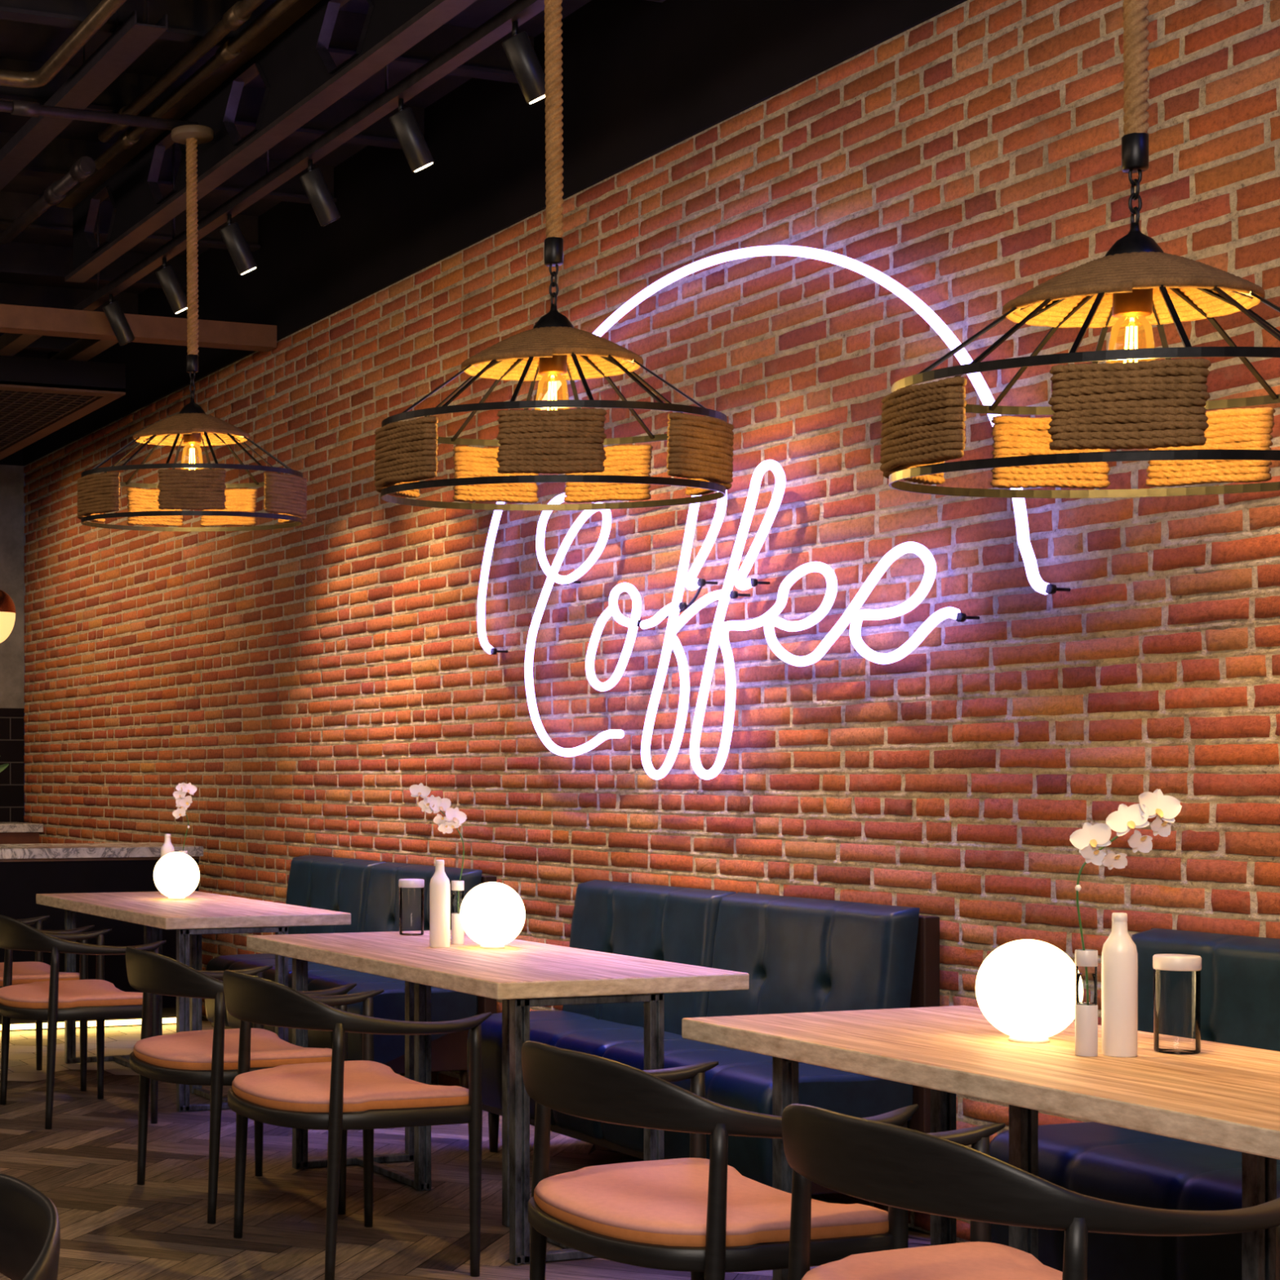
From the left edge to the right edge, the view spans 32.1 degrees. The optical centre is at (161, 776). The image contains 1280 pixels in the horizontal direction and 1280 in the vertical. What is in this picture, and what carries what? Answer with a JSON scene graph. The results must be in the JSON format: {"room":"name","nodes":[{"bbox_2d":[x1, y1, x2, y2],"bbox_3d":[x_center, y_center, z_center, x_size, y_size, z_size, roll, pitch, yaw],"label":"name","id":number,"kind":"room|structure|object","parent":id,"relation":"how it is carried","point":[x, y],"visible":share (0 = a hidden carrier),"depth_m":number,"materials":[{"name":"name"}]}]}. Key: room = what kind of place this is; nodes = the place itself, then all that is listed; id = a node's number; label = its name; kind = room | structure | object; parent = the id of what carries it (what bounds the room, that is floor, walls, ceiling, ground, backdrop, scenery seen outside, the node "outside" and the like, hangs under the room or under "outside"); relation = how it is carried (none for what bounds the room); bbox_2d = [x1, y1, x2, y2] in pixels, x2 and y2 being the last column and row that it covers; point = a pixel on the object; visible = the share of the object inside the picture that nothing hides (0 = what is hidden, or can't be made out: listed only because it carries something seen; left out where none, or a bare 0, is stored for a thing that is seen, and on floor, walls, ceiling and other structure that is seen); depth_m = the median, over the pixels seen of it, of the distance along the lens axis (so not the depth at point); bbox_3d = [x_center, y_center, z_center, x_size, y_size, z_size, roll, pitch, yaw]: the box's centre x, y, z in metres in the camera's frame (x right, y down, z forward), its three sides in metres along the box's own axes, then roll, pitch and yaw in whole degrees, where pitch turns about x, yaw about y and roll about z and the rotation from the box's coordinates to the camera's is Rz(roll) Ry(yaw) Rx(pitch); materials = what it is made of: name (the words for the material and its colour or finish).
{"room":"cafe","nodes":[
{"label":"cafe","id":0,"kind":"room"},
{"bbox_2d":[0,448,24,822],"bbox_3d":[-4.895,-0.760,13.457,8.300,4.120,0.200,0,0,-20],"label":"wall","id":1,"kind":"structure","parent":0,"point":[11,467],"depth_m":14.74,"materials":[{"name":"concrete"}]},
{"bbox_2d":[0,355,125,460],"bbox_3d":[-3.145,-2.080,11.684,5.200,0.160,3.000,0,0,-20],"label":"soffit","id":2,"kind":"structure","parent":0,"point":[39,397],"depth_m":11.15,"materials":[{"name":"paint"}]},
{"bbox_2d":[0,589,15,643],"bbox_3d":[-0.887,-1.341,11.200,0.236,1.299,0.236,0,0,-20],"label":"pendant","id":3,"kind":"object","parent":2,"relation":"hanging from","point":[7,608],"visible":1,"depth_m":11.13,"materials":[{"name":"brown metal"}]},
{"bbox_2d":[0,333,42,355],"bbox_3d":[-0.869,-2.195,11.075,0.100,0.070,1.810,0,0,-20],"label":"channel","id":4,"kind":"object","parent":2,"relation":"on","point":[11,344],"visible":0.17,"depth_m":10.66,"materials":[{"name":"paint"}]},
{"bbox_2d":[0,390,100,450],"bbox_3d":[-3.145,-2.006,11.684,5.000,0.007,2.800,0,0,-20],"label":"grille","id":5,"kind":"object","parent":2,"relation":"attached to","point":[24,415],"depth_m":11.69,"materials":[{"name":"brown metal"}]},
{"bbox_2d":[49,337,118,361],"bbox_3d":[-0.597,-2.195,11.498,0.100,0.070,2.422,0,0,-20],"label":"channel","id":6,"kind":"object","parent":2,"relation":"on","point":[83,349],"visible":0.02,"depth_m":10.86,"materials":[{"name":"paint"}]},
{"bbox_2d":[56,0,476,283],"bbox_3d":[1.438,-2.465,4.715,0.170,0.360,10.900,0,0,-20],"label":"beam","id":7,"kind":"structure","parent":0,"point":[291,56],"depth_m":7.80,"materials":[{"name":"paint"}]},
{"bbox_2d":[0,0,591,353],"bbox_3d":[-2.014,-2.920,5.450,8.700,0.200,17.220,0,0,-20],"label":"ceiling","id":8,"kind":"structure","parent":0,"point":[19,40],"depth_m":8.67,"materials":[{"name":"paint"}]},
{"bbox_2d":[0,332,80,351],"bbox_3d":[-4.345,-2.735,11.913,8.270,0.169,0.080,0,0,-20],"label":"joist","id":9,"kind":"object","parent":8,"relation":"attached to","point":[45,343],"visible":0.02,"depth_m":13.22,"materials":[{"name":"paint"}]},
{"bbox_2d":[0,155,95,244],"bbox_3d":[-0.520,-2.500,9.302,0.081,0.081,1.270,0,0,-20],"label":"ceiling pipe","id":10,"kind":"object","parent":8,"relation":"hanging from","point":[85,166],"visible":1,"depth_m":9.09,"materials":[{"name":"black metal"}]},
{"bbox_2d":[0,282,137,314],"bbox_3d":[-4.033,-2.735,11.047,8.270,0.169,0.080,0,0,-20],"label":"joist","id":11,"kind":"object","parent":8,"relation":"attached to","point":[10,293],"visible":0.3,"depth_m":12.26,"materials":[{"name":"paint"}]},
{"bbox_2d":[0,0,167,191],"bbox_3d":[-0.508,-2.700,8.635,0.120,0.239,2.784,0,0,-20],"label":"ceiling beam","id":12,"kind":"structure","parent":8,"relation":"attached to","point":[129,40],"depth_m":7.97,"materials":[{"name":"wood"}]},
{"bbox_2d":[0,241,186,290],"bbox_3d":[-3.722,-2.735,10.181,8.270,0.169,0.080,0,0,-20],"label":"joist","id":13,"kind":"object","parent":8,"relation":"attached to","point":[16,259],"visible":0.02,"depth_m":11.31,"materials":[{"name":"paint"}]},
{"bbox_2d":[0,191,260,251],"bbox_3d":[-3.410,-2.735,9.316,8.270,0.169,0.080,0,0,-20],"label":"joist","id":14,"kind":"object","parent":8,"relation":"attached to","point":[58,220],"visible":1,"depth_m":10.43,"materials":[{"name":"paint"}]},
{"bbox_2d":[0,131,337,204],"bbox_3d":[-3.099,-2.735,8.450,8.270,0.169,0.080,0,0,-20],"label":"joist","id":15,"kind":"object","parent":8,"relation":"attached to","point":[55,160],"visible":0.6,"depth_m":9.57,"materials":[{"name":"paint"}]},
{"bbox_2d":[0,57,427,149],"bbox_3d":[-2.787,-2.735,7.584,8.270,0.169,0.080,0,0,-20],"label":"joist","id":16,"kind":"object","parent":8,"relation":"attached to","point":[126,86],"visible":0.4,"depth_m":8.67,"materials":[{"name":"paint"}]},
{"bbox_2d":[97,0,265,142],"bbox_3d":[0.381,-2.615,6.976,0.070,0.070,3.659,0,0,-20],"label":"ceiling pipe","id":17,"kind":"object","parent":16,"relation":"attached to","point":[240,12],"visible":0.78,"depth_m":7.72,"materials":[{"name":"metal"}]},
{"bbox_2d":[0,0,533,83],"bbox_3d":[-2.476,-2.735,6.719,8.270,0.169,0.080,0,0,-20],"label":"joist","id":18,"kind":"object","parent":8,"relation":"attached to","point":[188,20],"visible":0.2,"depth_m":7.67,"materials":[{"name":"paint"}]},
{"bbox_2d":[93,0,297,169],"bbox_3d":[0.401,-2.605,7.201,0.065,0.065,3.955,0,0,-20],"label":"ceiling pipe","id":19,"kind":"object","parent":18,"relation":"attached to","point":[232,48],"visible":0.98,"depth_m":7.85,"materials":[{"name":"metal"}]},
{"bbox_2d":[74,0,545,311],"bbox_3d":[0.534,-2.541,7.849,0.056,0.556,5.556,0,0,-20],"label":"track","id":20,"kind":"object","parent":8,"relation":"hanging from","point":[500,24],"visible":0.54,"depth_m":7.58,"materials":[{"name":"metal"}]},
{"bbox_2d":[102,293,134,346],"bbox_3d":[-0.203,-2.145,10.014,0.157,0.237,0.080,0,0,-20],"label":"track spotlight","id":21,"kind":"object","parent":20,"relation":"attached to","point":[117,319],"visible":1,"depth_m":9.98,"materials":[{"name":"black metal"}]},
{"bbox_2d":[155,257,187,314],"bbox_3d":[0.047,-2.145,9.318,0.157,0.237,0.080,0,0,-20],"label":"track spotlight","id":22,"kind":"object","parent":20,"relation":"attached to","point":[170,283],"visible":0.89,"depth_m":9.29,"materials":[{"name":"black metal"}]},
{"bbox_2d":[299,160,340,226],"bbox_3d":[0.582,-2.145,7.833,0.157,0.237,0.080,0,0,-20],"label":"track spotlight","id":23,"kind":"object","parent":20,"relation":"attached to","point":[313,183],"visible":1,"depth_m":7.80,"materials":[{"name":"black metal"}]},
{"bbox_2d":[389,97,434,172],"bbox_3d":[0.836,-2.145,7.127,0.157,0.237,0.080,0,0,-20],"label":"track spotlight","id":24,"kind":"object","parent":20,"relation":"attached to","point":[407,131],"visible":1,"depth_m":7.10,"materials":[{"name":"black metal"}]},
{"bbox_2d":[502,21,545,104],"bbox_3d":[1.097,-2.145,6.400,0.157,0.237,0.080,0,0,-20],"label":"track spotlight","id":25,"kind":"object","parent":20,"relation":"attached to","point":[520,52],"visible":0.88,"depth_m":6.37,"materials":[{"name":"black metal"}]},
{"bbox_2d":[373,0,733,511],"bbox_3d":[0.966,-1.745,5.277,0.875,2.147,0.877,0,0,10],"label":"pendant lamp","id":26,"kind":"object","parent":8,"relation":"hanging from","point":[569,442],"visible":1,"depth_m":5.13,"materials":[{"name":"brown fabric"}]},
{"bbox_2d":[538,355,566,374],"bbox_3d":[0.967,-1.040,5.266,0.068,0.088,0.068,1,3,10],"label":"socket","id":27,"kind":"object","parent":26,"relation":"attached to","point":[556,365],"depth_m":5.24,"materials":[{"name":"brown metal"}]},
{"bbox_2d":[646,0,665,2],"bbox_3d":[-2.164,-2.735,5.853,8.270,0.169,0.080,0,0,-20],"label":"joist","id":28,"kind":"object","parent":8,"relation":"attached to","point":[658,1],"visible":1,"depth_m":7.27,"materials":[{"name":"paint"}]},
{"bbox_2d":[0,0,126,88],"bbox_3d":[-0.841,-2.630,6.074,2.130,0.081,3.546,0,0,-20],"label":"ceiling pipe","id":29,"kind":"object","parent":28,"relation":"attached to","point":[100,15],"visible":1,"depth_m":7.69,"materials":[{"name":"metal"}]},
{"bbox_2d":[880,0,1279,498],"bbox_3d":[1.800,-1.673,3.962,0.877,2.291,0.876,0,0,24],"label":"pendant lamp","id":30,"kind":"object","parent":8,"relation":"hanging from","point":[1160,406],"visible":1,"depth_m":3.90,"materials":[{"name":"brown fabric"}]},
{"bbox_2d":[1111,288,1153,318],"bbox_3d":[1.802,-0.899,3.950,0.068,0.088,0.068,2,3,24],"label":"socket","id":31,"kind":"object","parent":30,"relation":"attached to","point":[1137,304],"depth_m":3.92,"materials":[{"name":"brown metal"}]},
{"bbox_3d":[-0.675,-2.635,7.798,0.083,0.330,0.040,0,0,-20],"label":"ceiling pipe","id":32,"kind":"object","parent":8,"relation":"attached to","visible":0},
{"bbox_2d":[0,99,198,130],"bbox_3d":[-1.006,-2.465,7.679,2.420,0.054,0.054,0,0,-20],"label":"ceiling pipe","id":33,"kind":"object","parent":32,"relation":"attached to","point":[20,108],"visible":0.82,"depth_m":7.92,"materials":[{"name":"black metal"}]},
{"bbox_2d":[76,124,306,531],"bbox_3d":[0.115,-1.692,8.150,0.874,1.506,1.022,0,0,1],"label":"pendant lamp","id":34,"kind":"object","parent":33,"relation":"hanging from","point":[98,495],"depth_m":7.99,"materials":[{"name":"brown fabric"}]},
{"bbox_2d":[182,432,200,444],"bbox_3d":[0.115,-1.307,8.066,0.068,0.088,0.068,0,3,1],"label":"socket","id":35,"kind":"object","parent":34,"relation":"attached to","point":[194,438],"depth_m":8.04,"materials":[{"name":"brown metal"}]},
{"bbox_2d":[0,1016,959,1279],"bbox_3d":[-2.014,1.359,5.450,8.700,0.122,17.220,0,0,-20],"label":"floor","id":36,"kind":"structure","parent":0,"point":[113,1227],"depth_m":6.63,"materials":[{"name":"brown wood"}]},
{"bbox_2d":[0,822,43,844],"bbox_3d":[-4.428,0.807,13.015,7.520,0.985,0.650,0,0,-20],"label":"countertop","id":37,"kind":"structure","parent":36,"relation":"on","point":[11,833],"depth_m":13.95,"materials":[{"name":"stone"}]},
{"bbox_2d":[0,763,8,772],"bbox_3d":[-1.248,0.085,14.142,0.440,0.460,0.411,0,0,-20],"label":"potted plant","id":38,"kind":"object","parent":37,"relation":"on","point":[2,766],"visible":1,"depth_m":14.16,"materials":[{"name":"green plant"}]},
{"bbox_2d":[0,1173,60,1279],"bbox_3d":[-0.430,0.912,2.609,0.584,0.777,0.742,0,0,-20],"label":"dining chair","id":39,"kind":"object","parent":36,"relation":"on","point":[30,1228],"visible":1,"depth_m":2.69,"materials":[{"name":"brown wood"}]},
{"bbox_2d":[0,915,94,1091],"bbox_3d":[-0.662,0.912,9.008,0.584,0.777,0.742,0,0,-20],"label":"dining chair","id":40,"kind":"object","parent":36,"relation":"on","point":[23,972],"visible":0.6,"depth_m":8.78,"materials":[{"name":"brown wood"}]},
{"bbox_2d":[0,961,79,986],"bbox_3d":[-0.659,0.846,9.009,0.530,0.063,0.646,0,0,-20],"label":"seat cushion","id":41,"kind":"object","parent":40,"relation":"on","point":[23,972],"depth_m":8.80,"materials":[{"name":"leather"}]},
{"bbox_2d":[0,915,166,1129],"bbox_3d":[-0.368,0.912,8.189,0.584,0.777,0.742,0,0,-20],"label":"dining chair","id":42,"kind":"object","parent":36,"relation":"on","point":[55,1000],"visible":0.91,"depth_m":7.93,"materials":[{"name":"brown wood"}]},
{"bbox_2d":[0,979,142,1008],"bbox_3d":[-0.365,0.846,8.190,0.530,0.063,0.646,0,0,-20],"label":"seat cushion","id":43,"kind":"object","parent":42,"relation":"on","point":[73,993],"depth_m":7.97,"materials":[{"name":"leather"}]},
{"bbox_2d":[0,842,203,1031],"bbox_3d":[-3.464,0.833,10.107,7.565,0.935,0.715,0,0,-20],"label":"counter","id":44,"kind":"object","parent":36,"relation":"on","point":[26,870],"depth_m":10.88,"materials":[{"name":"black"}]},
{"bbox_2d":[35,890,351,1111],"bbox_3d":[0.084,0.922,9.151,0.785,0.754,1.765,0,0,-20],"label":"dining table","id":45,"kind":"object","parent":36,"relation":"on","point":[200,913],"visible":0.75,"depth_m":8.68,"materials":[{"name":"wood"}]},
{"bbox_2d":[160,834,174,894],"bbox_3d":[0.026,0.406,9.804,0.065,0.278,0.065,0,0,-20],"label":"bottle","id":46,"kind":"object","parent":45,"relation":"on","point":[167,847],"visible":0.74,"depth_m":9.79,"materials":[{"name":"white ceramic"}]},
{"bbox_2d":[153,852,199,899],"bbox_3d":[0.065,0.441,9.417,0.206,0.209,0.206,0,0,-20],"label":"globe lamp","id":47,"kind":"object","parent":45,"relation":"on","point":[176,875],"visible":1,"depth_m":9.35,"materials":[{"name":"white glass"}]},
{"bbox_2d":[178,850,187,854],"bbox_3d":[0.096,0.442,9.672,0.041,0.206,0.041,0,0,-20],"label":"bud vase","id":48,"kind":"object","parent":45,"relation":"on","point":[182,851],"visible":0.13,"depth_m":9.65,"materials":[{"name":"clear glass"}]},
{"bbox_2d":[172,782,196,850],"bbox_3d":[0.104,0.259,9.658,0.112,0.460,0.034,0,0,-8],"label":"orchid","id":49,"kind":"object","parent":48,"relation":"in","point":[185,802],"visible":0.99,"depth_m":9.66,"materials":[{"name":"white"}]},
{"bbox_2d":[125,946,356,1223],"bbox_3d":[0.195,0.912,6.537,0.584,0.777,0.742,0,0,-20],"label":"dining chair","id":50,"kind":"object","parent":36,"relation":"on","point":[198,1057],"visible":0.81,"depth_m":6.30,"materials":[{"name":"brown wood"}]},
{"bbox_2d":[133,1027,332,1070],"bbox_3d":[0.198,0.846,6.538,0.530,0.063,0.646,0,0,-20],"label":"seat cushion","id":51,"kind":"object","parent":50,"relation":"on","point":[186,1050],"depth_m":6.37,"materials":[{"name":"leather"}]},
{"bbox_2d":[204,854,496,1088],"bbox_3d":[0.753,0.835,9.116,0.578,0.930,1.749,0,0,-20],"label":"bench","id":52,"kind":"object","parent":36,"relation":"on","point":[368,891],"visible":0.5,"depth_m":8.84,"materials":[{"name":"blue leather"}]},
{"bbox_2d":[204,953,348,1032],"bbox_3d":[0.572,0.981,9.521,0.510,0.310,0.864,0,0,-20],"label":"seat cushion","id":53,"kind":"object","parent":52,"relation":"on","point":[237,962],"depth_m":9.57,"materials":[{"name":"blue leather"}]},
{"bbox_2d":[285,854,385,934],"bbox_3d":[0.752,0.627,9.586,0.150,0.515,0.864,0,0,-20],"label":"cushion","id":54,"kind":"object","parent":52,"relation":"on","point":[337,884],"depth_m":9.51,"materials":[{"name":"blue leather"}]},
{"bbox_2d":[288,969,478,1064],"bbox_3d":[0.867,0.981,8.702,0.512,0.310,0.864,0,0,-20],"label":"seat cushion","id":55,"kind":"object","parent":52,"relation":"on","point":[446,1005],"depth_m":8.35,"materials":[{"name":"blue leather"}]},
{"bbox_2d":[363,862,482,932],"bbox_3d":[1.047,0.627,8.767,0.150,0.515,0.864,0,0,-20],"label":"cushion","id":56,"kind":"object","parent":52,"relation":"on","point":[381,879],"depth_m":8.86,"materials":[{"name":"blue leather"}]},
{"bbox_2d":[222,969,491,1279],"bbox_3d":[0.475,0.912,5.756,0.584,0.777,0.742,0,0,-20],"label":"dining chair","id":57,"kind":"object","parent":36,"relation":"on","point":[366,1095],"visible":1,"depth_m":5.52,"materials":[{"name":"brown wood"}]},
{"bbox_2d":[231,1060,468,1112],"bbox_3d":[0.479,0.846,5.757,0.530,0.063,0.646,0,0,-20],"label":"seat cushion","id":58,"kind":"object","parent":57,"relation":"on","point":[369,1086],"depth_m":5.58,"materials":[{"name":"leather"}]},
{"bbox_2d":[246,929,749,1265],"bbox_3d":[0.956,0.922,6.580,0.785,0.754,1.765,0,0,-20],"label":"dining table","id":59,"kind":"object","parent":36,"relation":"on","point":[523,975],"visible":0.9,"depth_m":6.10,"materials":[{"name":"wood"}]},
{"bbox_2d":[399,878,424,935],"bbox_3d":[0.856,0.449,7.303,0.087,0.190,0.087,0,0,-20],"label":"glass jar","id":60,"kind":"object","parent":59,"relation":"on","point":[405,882],"visible":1,"depth_m":7.31,"materials":[{"name":"grey"}]},
{"bbox_2d":[429,859,449,947],"bbox_3d":[0.886,0.406,6.784,0.065,0.278,0.065,0,0,-20],"label":"bottle","id":61,"kind":"object","parent":59,"relation":"on","point":[439,887],"visible":1,"depth_m":6.76,"materials":[{"name":"white ceramic"}]},
{"bbox_2d":[451,880,464,944],"bbox_3d":[0.959,0.442,6.899,0.041,0.206,0.041,0,0,-20],"label":"bud vase","id":62,"kind":"object","parent":59,"relation":"on","point":[457,931],"visible":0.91,"depth_m":6.88,"materials":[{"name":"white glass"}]},
{"bbox_2d":[409,782,466,913],"bbox_3d":[0.894,0.248,6.885,0.186,0.452,0.036,0,0,-3],"label":"orchid","id":63,"kind":"object","parent":62,"relation":"in","point":[454,818],"visible":1,"depth_m":6.88,"materials":[{"name":"white"}]},
{"bbox_2d":[459,881,525,948],"bbox_3d":[1.049,0.441,6.752,0.206,0.209,0.206,0,0,-20],"label":"globe lamp","id":64,"kind":"object","parent":59,"relation":"on","point":[492,914],"visible":1,"depth_m":6.68,"materials":[{"name":"white glass"}]},
{"bbox_2d":[466,880,939,1211],"bbox_3d":[1.620,0.835,6.707,0.578,0.930,1.749,0,0,-20],"label":"bench","id":65,"kind":"object","parent":36,"relation":"on","point":[798,954],"visible":0.6,"depth_m":6.42,"materials":[{"name":"blue leather"}]},
{"bbox_2d":[466,1010,685,1139],"bbox_3d":[1.438,0.981,7.112,0.510,0.310,0.864,0,0,-20],"label":"seat cushion","id":66,"kind":"object","parent":65,"relation":"on","point":[589,1032],"depth_m":7.04,"materials":[{"name":"blue leather"}]},
{"bbox_2d":[562,880,736,1035],"bbox_3d":[1.619,0.627,7.177,0.150,0.515,0.864,0,0,-20],"label":"cushion","id":67,"kind":"object","parent":65,"relation":"on","point":[667,923],"depth_m":7.09,"materials":[{"name":"blue leather"}]},
{"bbox_2d":[600,1039,913,1186],"bbox_3d":[1.734,0.981,6.294,0.512,0.310,0.864,0,0,-20],"label":"seat cushion","id":68,"kind":"object","parent":65,"relation":"on","point":[742,1080],"depth_m":5.96,"materials":[{"name":"blue leather"}]},
{"bbox_2d":[706,892,919,1017],"bbox_3d":[1.913,0.627,6.358,0.150,0.515,0.864,0,0,-20],"label":"cushion","id":69,"kind":"object","parent":65,"relation":"on","point":[798,954],"depth_m":6.27,"materials":[{"name":"blue leather"}]},
{"bbox_2d":[520,1040,919,1279],"bbox_3d":[1.036,0.912,4.199,0.584,0.777,0.742,0,0,-20],"label":"dining chair","id":70,"kind":"object","parent":36,"relation":"on","point":[697,1215],"visible":0.84,"depth_m":3.98,"materials":[{"name":"brown wood"}]},
{"bbox_2d":[533,1157,888,1246],"bbox_3d":[1.039,0.846,4.200,0.530,0.063,0.646,0,0,-20],"label":"seat cushion","id":71,"kind":"object","parent":70,"relation":"on","point":[664,1202],"depth_m":4.06,"materials":[{"name":"leather"}]},
{"bbox_2d":[681,1005,1279,1279],"bbox_3d":[1.838,0.922,4.099,0.785,0.754,1.765,0,0,-20],"label":"dining table","id":72,"kind":"object","parent":36,"relation":"on","point":[1224,1095],"visible":0.88,"depth_m":4.10,"materials":[{"name":"brown wood"}]},
{"bbox_2d":[975,939,1083,1043],"bbox_3d":[1.783,0.441,4.378,0.206,0.209,0.206,0,0,-20],"label":"globe lamp","id":73,"kind":"object","parent":72,"relation":"on","point":[1025,988],"visible":0.98,"depth_m":4.31,"materials":[{"name":"white glass"}]},
{"bbox_2d":[1075,949,1097,1056],"bbox_3d":[1.802,0.442,4.149,0.041,0.206,0.041,0,0,-20],"label":"bud vase","id":74,"kind":"object","parent":72,"relation":"on","point":[1086,1016],"visible":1,"depth_m":4.13,"materials":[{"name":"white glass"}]},
{"bbox_2d":[1069,788,1182,1005],"bbox_3d":[1.875,0.238,4.136,0.214,0.428,0.038,0,0,0],"label":"orchid","id":75,"kind":"object","parent":74,"relation":"in","point":[1166,807],"visible":1,"depth_m":4.14,"materials":[{"name":"white plant"}]},
{"bbox_2d":[1101,912,1137,1057],"bbox_3d":[1.867,0.406,4.149,0.065,0.278,0.065,0,0,-20],"label":"bottle","id":76,"kind":"object","parent":72,"relation":"on","point":[1119,956],"visible":1,"depth_m":4.12,"materials":[{"name":"white ceramic"}]},
{"bbox_2d":[1152,953,1201,1054],"bbox_3d":[2.003,0.449,4.198,0.087,0.190,0.087,0,0,-20],"label":"glass jar","id":77,"kind":"object","parent":72,"relation":"on","point":[1165,962],"visible":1,"depth_m":4.20,"materials":[{"name":"grey"}]},
{"bbox_2d":[781,1103,1279,1279],"bbox_3d":[1.330,0.912,3.380,0.584,0.777,0.742,0,0,-20],"label":"dining chair","id":78,"kind":"object","parent":36,"relation":"on","point":[886,1164],"visible":1,"depth_m":3.19,"materials":[{"name":"brown wood"}]},
{"bbox_2d":[800,1241,1062,1279],"bbox_3d":[1.334,0.846,3.381,0.530,0.063,0.646,0,0,-20],"label":"seat cushion","id":79,"kind":"object","parent":78,"relation":"on","point":[970,1260],"depth_m":3.57,"materials":[{"name":"leather"}]},
{"bbox_2d":[989,928,1279,1279],"bbox_3d":[2.490,0.835,4.289,0.578,0.930,1.749,0,0,-20],"label":"bench","id":80,"kind":"object","parent":36,"relation":"on","point":[1240,975],"visible":0.44,"depth_m":4.76,"materials":[{"name":"blue leather"}]},
{"bbox_2d":[989,1121,1279,1279],"bbox_3d":[2.309,0.981,4.694,0.510,0.310,0.864,0,0,-20],"label":"seat cushion","id":81,"kind":"object","parent":80,"relation":"on","point":[1100,1161],"depth_m":4.61,"materials":[{"name":"blue leather"}]},
{"bbox_2d":[1131,928,1279,1051],"bbox_3d":[2.489,0.627,4.759,0.150,0.515,0.864,0,0,-20],"label":"cushion","id":82,"kind":"object","parent":80,"relation":"on","point":[1240,975],"depth_m":4.89,"materials":[{"name":"blue leather"}]},
{"bbox_2d":[23,0,1279,1242],"bbox_3d":[1.986,-0.426,6.889,0.218,3.453,16.820,0,0,-20],"label":"wall","id":83,"kind":"structure","parent":0,"point":[324,668],"depth_m":6.66,"materials":[{"name":"brick"}]},
{"bbox_2d":[0,303,276,351],"bbox_3d":[-2.552,-2.168,9.433,6.585,0.108,0.120,0,0,-20],"label":"cross beam","id":84,"kind":"structure","parent":83,"relation":"attached to","point":[16,319],"depth_m":10.26,"materials":[{"name":"paint"}]},
{"bbox_2d":[22,0,967,466],"bbox_3d":[1.979,-2.487,6.887,0.212,0.666,16.820,0,0,-20],"label":"ceiling","id":85,"kind":"structure","parent":83,"relation":"attached to","point":[642,78],"depth_m":8.32,"materials":[{"name":"paint"}]},
{"bbox_2d":[524,509,624,756],"bbox_3d":[1.527,-0.527,7.712,0.088,0.910,0.686,0,0,-20],"label":"sign","id":86,"kind":"object","parent":83,"relation":"attached to","point":[553,576],"depth_m":7.84,"materials":[{"name":"white glass"}]},
{"bbox_2d":[592,244,960,350],"bbox_3d":[1.893,-1.425,6.692,0.088,0.519,1.889,0,0,-20],"label":"sign","id":87,"kind":"object","parent":83,"relation":"attached to","point":[913,301],"depth_m":6.47,"materials":[{"name":"white glass"}]},
{"bbox_2d":[585,459,979,779],"bbox_3d":[1.897,-0.485,6.681,0.088,0.991,2.011,0,0,-20],"label":"sign","id":88,"kind":"object","parent":83,"relation":"attached to","point":[853,614],"depth_m":6.81,"materials":[{"name":"white glass"}]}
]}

